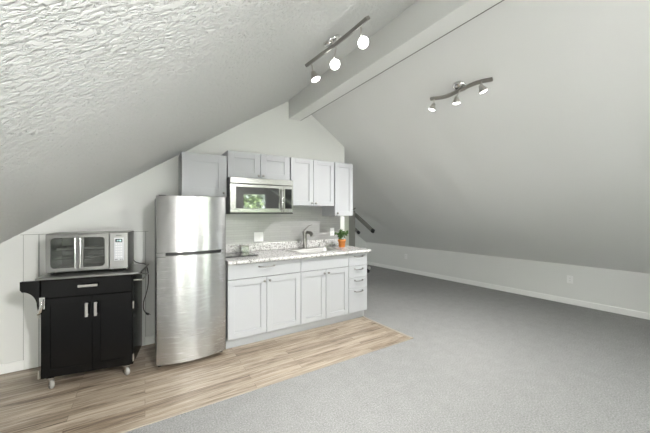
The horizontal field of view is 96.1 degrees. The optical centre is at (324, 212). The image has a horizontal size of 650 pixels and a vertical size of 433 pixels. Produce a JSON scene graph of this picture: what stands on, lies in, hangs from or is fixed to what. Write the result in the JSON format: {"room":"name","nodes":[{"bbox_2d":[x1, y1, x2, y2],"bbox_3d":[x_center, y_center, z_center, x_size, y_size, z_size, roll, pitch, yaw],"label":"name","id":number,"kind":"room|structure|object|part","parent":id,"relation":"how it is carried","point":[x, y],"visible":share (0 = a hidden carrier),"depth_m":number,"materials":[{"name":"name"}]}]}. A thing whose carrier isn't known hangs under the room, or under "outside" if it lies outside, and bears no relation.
{"room":"studio apartment","nodes":[
{"label":"studio apartment","id":0,"kind":"room"},
{"bbox_2d":[0,101,343,363],"bbox_3d":[-1.659,-0.135,3.277,4.515,3.050,0.120,0,0,-32],"label":"wall","id":1,"kind":"structure","parent":0,"point":[129,205],"depth_m":3.08,"materials":[{"name":"white paint"}]},
{"bbox_2d":[0,360,23,374],"bbox_3d":[-3.061,1.342,2.334,0.938,0.084,0.014,0,0,-32],"label":"baseboard","id":2,"kind":"structure","parent":1,"relation":"attached to","point":[5,368],"depth_m":2.54,"materials":[{"name":"white paint"}]},
{"bbox_2d":[24,234,38,369],"bbox_3d":[-2.620,0.787,2.606,0.097,1.194,0.014,0,0,-32],"label":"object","id":3,"kind":"structure","parent":1,"relation":"attached to","point":[31,242],"depth_m":2.60,"materials":[{"name":"white paint"}]},
{"bbox_2d":[20,230,147,234],"bbox_3d":[-2.266,0.183,2.818,0.960,0.014,0.024,0,0,-32],"label":"trim","id":4,"kind":"structure","parent":1,"relation":"attached to","point":[117,230],"depth_m":2.65,"materials":[{"name":"white paint"}]},
{"bbox_2d":[23,231,147,359],"bbox_3d":[-2.267,0.787,2.820,0.960,1.194,0.020,0,0,-32],"label":"trim","id":5,"kind":"structure","parent":1,"relation":"attached to","point":[135,231],"depth_m":2.60,"materials":[{"name":"grey wood"}]},
{"bbox_2d":[39,234,132,365],"bbox_3d":[-2.277,0.788,2.822,0.711,1.191,0.006,0,0,-32],"label":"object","id":6,"kind":"structure","parent":1,"relation":"attached to","point":[42,238],"depth_m":2.64,"materials":[{"name":"white paint"}]},
{"bbox_2d":[134,232,144,345],"bbox_3d":[-1.926,0.787,3.033,0.104,1.194,0.014,0,0,-32],"label":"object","id":7,"kind":"structure","parent":1,"relation":"attached to","point":[139,237],"depth_m":3.04,"materials":[{"name":"white paint"}]},
{"bbox_2d":[145,335,153,344],"bbox_3d":[-1.847,1.342,3.082,0.081,0.084,0.014,0,0,-32],"label":"baseboard","id":8,"kind":"structure","parent":1,"relation":"attached to","point":[149,339],"depth_m":3.07,"materials":[{"name":"white paint"}]},
{"bbox_2d":[178,152,226,196],"bbox_3d":[-1.336,-0.399,3.188,0.443,0.447,0.367,0,0,-32],"label":"upper cabinet","id":9,"kind":"object","parent":1,"relation":"attached to","point":[199,174],"visible":0.98,"depth_m":3.06,"materials":[{"name":"grey paint"}]},
{"bbox_2d":[221,150,289,179],"bbox_3d":[-0.825,-0.537,3.504,0.740,0.295,0.367,0,0,-32],"label":"upper cabinet","id":10,"kind":"object","parent":1,"relation":"attached to","point":[239,164],"visible":0.73,"depth_m":3.35,"materials":[{"name":"grey paint"}]},
{"bbox_3d":[-0.907,-0.537,3.284,0.365,0.290,0.020,0,0,-32],"label":"door","id":11,"kind":"part","parent":10,"relation":"part of","materials":[{"name":"grey paint"}]},
{"bbox_2d":[226,177,292,213],"bbox_3d":[-0.793,-0.189,3.451,0.736,0.396,0.474,0,0,-32],"label":"microwave","id":12,"kind":"object","parent":10,"relation":"attached to","point":[244,195],"visible":0.98,"depth_m":3.26,"materials":[{"name":"grey metal"}]},
{"bbox_3d":[-0.751,-0.161,3.267,0.614,0.308,0.027,0,0,-32],"label":"door","id":13,"kind":"part","parent":12,"relation":"part of","materials":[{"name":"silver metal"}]},
{"bbox_3d":[-0.751,-0.166,3.269,0.490,0.230,0.022,0,0,-32],"label":"window panel","id":14,"kind":"part","parent":12,"relation":"part of","materials":[{"name":"black glass"}]},
{"bbox_3d":[-0.699,-0.353,3.298,0.736,0.068,0.029,0,0,-32],"label":"vent panel","id":15,"kind":"part","parent":12,"relation":"part of","materials":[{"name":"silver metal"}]},
{"bbox_3d":[-0.439,-0.166,3.461,0.082,0.230,0.023,0,0,-32],"label":"control panel","id":16,"kind":"part","parent":12,"relation":"part of","materials":[{"name":"black glass"}]},
{"bbox_3d":[-0.592,-0.537,3.478,0.365,0.290,0.020,0,0,-32],"label":"door","id":17,"kind":"part","parent":10,"relation":"part of","materials":[{"name":"grey paint"}]},
{"bbox_2d":[226,207,339,244],"bbox_3d":[-0.537,0.146,3.893,1.792,0.469,0.008,0,0,-32],"label":"backsplash","id":18,"kind":"structure","parent":1,"relation":"attached to","point":[240,228],"depth_m":3.87,"materials":[{"name":"tile"}]},
{"bbox_2d":[254,232,262,241],"bbox_3d":[-0.840,0.302,3.696,0.118,0.118,0.009,0,0,-32],"label":"switch plate","id":19,"kind":"object","parent":18,"relation":"attached to","point":[258,236],"visible":1,"depth_m":3.69,"materials":[{"name":"white plastic"}]},
{"bbox_2d":[330,228,333,235],"bbox_3d":[0.105,0.275,4.279,0.072,0.115,0.009,0,0,-32],"label":"wall outlet","id":20,"kind":"object","parent":18,"relation":"attached to","point":[331,229],"visible":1,"depth_m":4.27,"materials":[{"name":"white plastic"}]},
{"bbox_2d":[290,157,333,206],"bbox_3d":[-0.228,-0.389,3.872,0.636,0.593,0.367,0,0,-32],"label":"upper cabinet","id":21,"kind":"object","parent":1,"relation":"attached to","point":[313,180],"visible":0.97,"depth_m":3.73,"materials":[{"name":"grey paint"}]},
{"bbox_3d":[-0.288,-0.389,3.666,0.313,0.588,0.020,0,0,-32],"label":"door","id":22,"kind":"part","parent":21,"relation":"part of","materials":[{"name":"grey paint"}]},
{"bbox_3d":[-0.017,-0.389,3.833,0.313,0.588,0.020,0,0,-32],"label":"door","id":23,"kind":"part","parent":21,"relation":"part of","materials":[{"name":"grey paint"}]},
{"bbox_2d":[322,162,352,215],"bbox_3d":[0.182,-0.323,4.124,0.302,0.725,0.367,0,0,-32],"label":"upper cabinet","id":24,"kind":"object","parent":1,"relation":"attached to","point":[343,172],"visible":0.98,"depth_m":4.00,"materials":[{"name":"grey paint"}]},
{"bbox_3d":[0.257,-0.323,4.002,0.297,0.720,0.020,0,0,-32],"label":"door","id":25,"kind":"part","parent":24,"relation":"part of","materials":[{"name":"grey paint"}]},
{"bbox_2d":[289,0,501,120],"bbox_3d":[1.065,-1.438,1.567,0.167,0.345,5.650,0,0,-32],"label":"beam","id":26,"kind":"structure","parent":1,"relation":"attached to","point":[423,22],"depth_m":2.33,"materials":[{"name":"white paint"}]},
{"bbox_2d":[300,0,503,120],"bbox_3d":[1.143,-1.430,1.615,0.014,0.320,5.650,0,0,-32],"label":"trim","id":27,"kind":"structure","parent":1,"relation":"attached to","point":[502,0],"depth_m":2.25,"materials":[{"name":"grey"}]},
{"bbox_2d":[165,252,218,255],"bbox_3d":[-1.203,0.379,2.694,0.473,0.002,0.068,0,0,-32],"label":"handle","id":28,"kind":"object","parent":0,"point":[174,253],"depth_m":2.67,"materials":[{"name":"silver metal"}]},
{"bbox_2d":[0,316,408,432],"bbox_3d":[-1.258,1.387,2.660,4.350,0.006,1.350,0,0,-32],"label":"floor","id":29,"kind":"structure","parent":0,"point":[107,400],"depth_m":2.38,"materials":[{"name":"brown wood"}]},
{"bbox_2d":[20,264,148,388],"bbox_3d":[-2.023,0.944,2.550,0.799,0.880,0.469,0,0,-22],"label":"kitchen cart","id":30,"kind":"object","parent":29,"relation":"on","point":[91,320],"visible":1,"depth_m":2.37,"materials":[{"name":"black paint"}]},
{"bbox_3d":[-2.053,0.979,2.330,0.318,0.614,0.018,0,0,-22],"label":"door","id":31,"kind":"part","parent":30,"relation":"part of","materials":[{"name":"black paint"}]},
{"bbox_3d":[-1.926,0.595,2.382,0.592,0.134,0.018,0,0,-22],"label":"drawer","id":32,"kind":"part","parent":30,"relation":"part of","materials":[{"name":"black paint"}]},
{"bbox_3d":[-1.923,0.779,2.358,0.020,0.114,0.030,0,0,-22],"label":"handle","id":33,"kind":"part","parent":30,"relation":"part of","materials":[{"name":"silver metal"}]},
{"bbox_3d":[-1.916,0.585,2.362,0.130,0.020,0.028,0,0,-22],"label":"handle","id":34,"kind":"part","parent":30,"relation":"part of","materials":[{"name":"silver metal"}]},
{"bbox_2d":[46,230,133,274],"bbox_3d":[-2.045,0.336,2.571,0.562,0.335,0.337,0,0,-25],"label":"toaster oven","id":35,"kind":"object","parent":30,"relation":"on","point":[83,250],"visible":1,"depth_m":2.53,"materials":[{"name":"silver metal"}]},
{"bbox_3d":[-2.148,0.329,2.389,0.206,0.295,0.018,0,0,-25],"label":"door","id":36,"kind":"part","parent":35,"relation":"part of","materials":[{"name":"silver metal"}]},
{"bbox_3d":[-2.053,0.329,2.403,0.015,0.249,0.037,0,0,-25],"label":"handle","id":37,"kind":"part","parent":35,"relation":"part of","materials":[{"name":"silver metal"}]},
{"bbox_3d":[-2.021,0.329,2.417,0.015,0.249,0.037,0,0,-25],"label":"handle","id":38,"kind":"part","parent":35,"relation":"part of","materials":[{"name":"silver metal"}]},
{"bbox_2d":[57,244,104,249],"bbox_3d":[-2.110,0.300,2.573,0.329,0.020,0.204,0,0,-25],"label":"oven rack","id":39,"kind":"object","parent":35,"relation":"on","point":[65,246],"depth_m":2.54,"materials":[{"name":"grey metal"}]},
{"bbox_3d":[-1.958,0.329,2.477,0.207,0.295,0.018,0,0,-25],"label":"door","id":40,"kind":"part","parent":35,"relation":"part of","materials":[{"name":"silver metal"}]},
{"bbox_3d":[-1.793,0.314,2.541,0.070,0.199,0.004,0,0,-25],"label":"control panel","id":41,"kind":"part","parent":35,"relation":"part of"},
{"bbox_3d":[-1.867,0.779,2.381,0.020,0.114,0.030,0,0,-22],"label":"handle","id":42,"kind":"part","parent":30,"relation":"part of","materials":[{"name":"silver metal"}]},
{"bbox_3d":[-1.777,0.979,2.443,0.270,0.614,0.018,0,0,-22],"label":"door","id":43,"kind":"part","parent":30,"relation":"part of","materials":[{"name":"black paint"}]},
{"bbox_2d":[134,260,149,314],"bbox_3d":[-1.805,0.724,2.857,0.237,0.532,0.058,0,0,25],"label":"power cord","id":44,"kind":"object","parent":30,"relation":"hanging from","point":[146,313],"visible":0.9,"depth_m":2.82,"materials":[{"name":"black plastic"}]},
{"bbox_2d":[155,195,225,366],"bbox_3d":[-1.368,0.611,2.943,0.593,1.546,0.674,0,0,-32],"label":"refrigerator","id":45,"kind":"object","parent":29,"relation":"on","point":[190,231],"visible":1,"depth_m":2.65,"materials":[{"name":"grey metal"}]},
{"bbox_3d":[-1.223,0.864,2.708,0.593,0.948,0.114,0,0,-32],"label":"fridge door","id":46,"kind":"part","parent":45,"relation":"part of","materials":[{"name":"silver metal"}]},
{"bbox_3d":[-1.223,0.099,2.708,0.593,0.503,0.114,0,0,-32],"label":"freezer door","id":47,"kind":"part","parent":45,"relation":"part of","materials":[{"name":"silver metal"}]},
{"bbox_2d":[226,259,300,348],"bbox_3d":[-0.774,0.951,3.366,0.814,0.866,0.653,0,0,-32],"label":"base cabinet","id":48,"kind":"object","parent":29,"relation":"on","point":[263,299],"visible":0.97,"depth_m":3.09,"materials":[{"name":"grey paint"}]},
{"bbox_3d":[-0.799,0.975,3.020,0.402,0.594,0.020,0,0,-32],"label":"door","id":49,"kind":"part","parent":48,"relation":"part of","materials":[{"name":"grey paint"}]},
{"bbox_3d":[-0.626,0.597,3.126,0.809,0.150,0.018,0,0,-32],"label":"drawer","id":50,"kind":"part","parent":48,"relation":"part of","materials":[{"name":"grey paint"}]},
{"bbox_3d":[-0.453,0.975,3.233,0.402,0.594,0.020,0,0,-32],"label":"door","id":51,"kind":"part","parent":48,"relation":"part of","materials":[{"name":"grey paint"}]},
{"bbox_2d":[226,239,370,264],"bbox_3d":[-0.347,0.449,3.621,1.820,0.134,0.667,0,0,-32],"label":"countertop","id":52,"kind":"structure","parent":48,"relation":"on","point":[272,251],"depth_m":3.58,"materials":[{"name":"stone"}]},
{"bbox_2d":[226,252,257,257],"bbox_3d":[-0.979,0.468,3.285,0.370,0.013,0.280,0,0,-32],"label":"cooktop","id":53,"kind":"object","parent":52,"relation":"in","point":[239,254],"visible":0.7,"depth_m":3.26,"materials":[{"name":"black metal"}]},
{"bbox_2d":[239,244,248,251],"bbox_3d":[-0.975,0.430,3.525,0.098,0.088,0.093,0,0,-32],"label":"canister","id":54,"kind":"object","parent":52,"relation":"on","point":[243,248],"visible":0.84,"depth_m":3.49,"materials":[{"name":"white ceramic"}]},
{"bbox_2d":[302,225,313,247],"bbox_3d":[-0.228,0.312,3.885,0.158,0.317,0.134,0,0,-3],"label":"faucet","id":55,"kind":"object","parent":52,"relation":"on","point":[304,233],"visible":1,"depth_m":3.89,"materials":[{"name":"silver metal"}]},
{"bbox_3d":[-0.213,0.277,3.879,0.155,0.084,0.050,0,0,37],"label":"spout","id":56,"kind":"part","parent":55,"relation":"part of","materials":[{"name":"silver metal"}]},
{"bbox_2d":[285,246,342,252],"bbox_3d":[-0.141,0.556,3.784,0.660,0.171,0.440,0,0,-32],"label":"sink","id":57,"kind":"object","parent":52,"relation":"in","point":[324,248],"visible":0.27,"depth_m":3.88,"materials":[{"name":"silver metal"}]},
{"bbox_2d":[334,229,347,246],"bbox_3d":[0.237,0.349,4.046,0.186,0.251,0.154,0,0,39],"label":"potted plant","id":58,"kind":"object","parent":52,"relation":"on","point":[341,240],"visible":1,"depth_m":4.03,"materials":[{"name":"green plant"}]},
{"bbox_3d":[0.235,0.422,4.069,0.114,0.106,0.114,0,0,-32],"label":"pot","id":59,"kind":"part","parent":58,"relation":"part of","materials":[{"name":"orange ceramic"}]},
{"bbox_2d":[298,254,347,331],"bbox_3d":[-0.142,0.951,3.759,0.672,0.866,0.648,0,0,-32],"label":"base cabinet","id":60,"kind":"object","parent":29,"relation":"on","point":[324,280],"visible":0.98,"depth_m":3.50,"materials":[{"name":"grey paint"}]},
{"bbox_3d":[-0.136,0.975,3.429,0.331,0.594,0.020,0,0,-32],"label":"door","id":61,"kind":"part","parent":60,"relation":"part of","materials":[{"name":"grey paint"}]},
{"bbox_3d":[0.008,0.597,3.516,0.667,0.150,0.018,0,0,-32],"label":"drawer","id":62,"kind":"part","parent":60,"relation":"part of","materials":[{"name":"grey paint"}]},
{"bbox_3d":[0.150,0.975,3.605,0.331,0.594,0.020,0,0,-32],"label":"door","id":63,"kind":"part","parent":60,"relation":"part of","materials":[{"name":"grey paint"}]},
{"bbox_2d":[345,253,366,320],"bbox_3d":[0.274,0.951,4.012,0.301,0.866,0.653,0,0,-32],"label":"base cabinet","id":64,"kind":"object","parent":29,"relation":"on","point":[357,267],"visible":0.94,"depth_m":3.77,"materials":[{"name":"grey paint"}]},
{"bbox_3d":[0.423,1.118,3.772,0.296,0.302,0.018,0,0,-32],"label":"drawer","id":65,"kind":"part","parent":64,"relation":"part of","materials":[{"name":"grey paint"}]},
{"bbox_3d":[0.423,0.896,3.772,0.296,0.134,0.018,0,0,-32],"label":"drawer","id":66,"kind":"part","parent":64,"relation":"part of","materials":[{"name":"grey paint"}]},
{"bbox_3d":[0.423,0.753,3.772,0.296,0.144,0.018,0,0,-32],"label":"drawer","id":67,"kind":"part","parent":64,"relation":"part of","materials":[{"name":"grey paint"}]},
{"bbox_3d":[0.423,0.599,3.772,0.296,0.156,0.018,0,0,-32],"label":"drawer","id":68,"kind":"part","parent":64,"relation":"part of","materials":[{"name":"grey paint"}]},
{"bbox_2d":[0,0,416,243],"bbox_3d":[-1.243,-0.404,1.683,3.670,2.513,8.370,0,0,-32],"label":"ceiling","id":69,"kind":"structure","parent":0,"point":[96,95],"depth_m":1.07,"materials":[{"name":"white paint"}]},
{"bbox_2d":[305,15,369,82],"bbox_3d":[0.082,-1.011,1.776,0.197,0.227,0.579,0,0,-44],"label":"track light","id":70,"kind":"object","parent":69,"relation":"attached to","point":[331,43],"visible":1,"depth_m":1.75,"materials":[{"name":"silver metal"}]},
{"bbox_3d":[-0.064,-0.916,1.993,0.060,0.037,0.061,0,0,-32],"label":"bulb","id":71,"kind":"part","parent":70,"relation":"part of","materials":[{"name":"white glass"}]},
{"bbox_3d":[0.041,-1.087,1.842,0.104,0.076,0.124,0,0,-32],"label":"ceiling plate","id":72,"kind":"part","parent":70,"relation":"part of","materials":[{"name":"silver metal"}]},
{"bbox_3d":[0.063,-0.962,1.890,0.062,0.052,0.049,0,0,-32],"label":"bulb","id":73,"kind":"part","parent":70,"relation":"part of","materials":[{"name":"white glass"}]},
{"bbox_3d":[0.221,-0.992,1.699,0.061,0.052,0.049,0,0,-32],"label":"bulb","id":74,"kind":"part","parent":70,"relation":"part of","materials":[{"name":"white glass"}]},
{"bbox_2d":[355,233,365,248],"bbox_3d":[-1.843,-0.135,6.182,7.250,3.050,0.120,0,0,-32],"label":"wall","id":75,"kind":"structure","parent":0,"point":[359,242],"depth_m":7.82,"materials":[{"name":"white paint"}]},
{"bbox_2d":[125,264,649,432],"bbox_3d":[0.630,1.450,2.885,8.300,0.120,8.550,0,0,-32],"label":"floor","id":76,"kind":"structure","parent":0,"point":[477,359],"depth_m":2.42,"materials":[{"name":"grey carpet"}]},
{"bbox_2d":[118,338,412,432],"bbox_3d":[-0.889,1.386,2.090,4.380,0.008,0.014,0,0,-32],"label":"trim","id":77,"kind":"structure","parent":76,"relation":"on","point":[167,417],"depth_m":2.26,"materials":[{"name":"beige"}]},
{"bbox_2d":[344,208,374,272],"bbox_3d":[0.597,0.633,6.063,0.469,1.512,0.824,0,0,-32],"label":"stair railing","id":78,"kind":"object","parent":76,"relation":"on","point":[349,221],"visible":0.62,"depth_m":6.22,"materials":[{"name":"grey paint"}]},
{"bbox_3d":[0.403,0.700,6.075,0.151,1.380,0.120,0,0,-32],"label":"pale post","id":79,"kind":"part","parent":78,"relation":"part of","materials":[{"name":"grey paint"}]},
{"bbox_3d":[0.481,0.670,6.335,0.253,1.440,0.240,0,0,-32],"label":"post","id":80,"kind":"part","parent":78,"relation":"part of","materials":[{"name":"grey paint"}]},
{"bbox_3d":[0.788,0.177,6.125,0.048,0.392,0.631,0,0,-32],"label":"arm","id":81,"kind":"part","parent":78,"relation":"part of","materials":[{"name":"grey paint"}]},
{"bbox_2d":[362,316,412,337],"bbox_3d":[0.727,1.385,3.561,0.044,0.010,0.826,0,0,-34],"label":"trim","id":82,"kind":"structure","parent":76,"relation":"on","point":[396,331],"depth_m":3.49,"materials":[{"name":"beige"}]},
{"bbox_2d":[311,0,649,273],"bbox_3d":[2.218,-0.420,3.817,4.201,2.444,8.370,0,0,-32],"label":"ceiling","id":83,"kind":"structure","parent":0,"point":[550,163],"depth_m":2.97,"materials":[{"name":"white paint"}]},
{"bbox_2d":[428,77,492,110],"bbox_3d":[1.203,-1.075,2.616,0.124,0.192,0.595,0,0,-35],"label":"track light","id":84,"kind":"object","parent":83,"relation":"attached to","point":[458,86],"visible":1,"depth_m":2.59,"materials":[{"name":"silver metal"}]},
{"bbox_3d":[1.210,-1.135,2.622,0.106,0.073,0.124,0,0,-32],"label":"ceiling plate","id":85,"kind":"part","parent":84,"relation":"part of","materials":[{"name":"silver metal"}]},
{"bbox_2d":[366,242,649,312],"bbox_3d":[3.637,1.060,4.691,0.120,0.660,8.217,0,0,-37],"label":"wall","id":86,"kind":"structure","parent":0,"point":[630,290],"depth_m":4.85,"materials":[{"name":"white paint"}]},
{"bbox_2d":[367,261,649,319],"bbox_3d":[3.580,1.347,4.656,0.014,0.085,8.207,0,0,-37],"label":"baseboard","id":87,"kind":"structure","parent":86,"relation":"attached to","point":[628,312],"depth_m":4.83,"materials":[{"name":"white paint"}]},
{"bbox_2d":[567,275,572,283],"bbox_3d":[3.735,1.015,4.454,0.009,0.115,0.072,0,0,-37],"label":"wall outlet","id":88,"kind":"object","parent":86,"relation":"attached to","point":[569,278],"visible":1,"depth_m":4.45,"materials":[{"name":"white plastic"}]}
]}

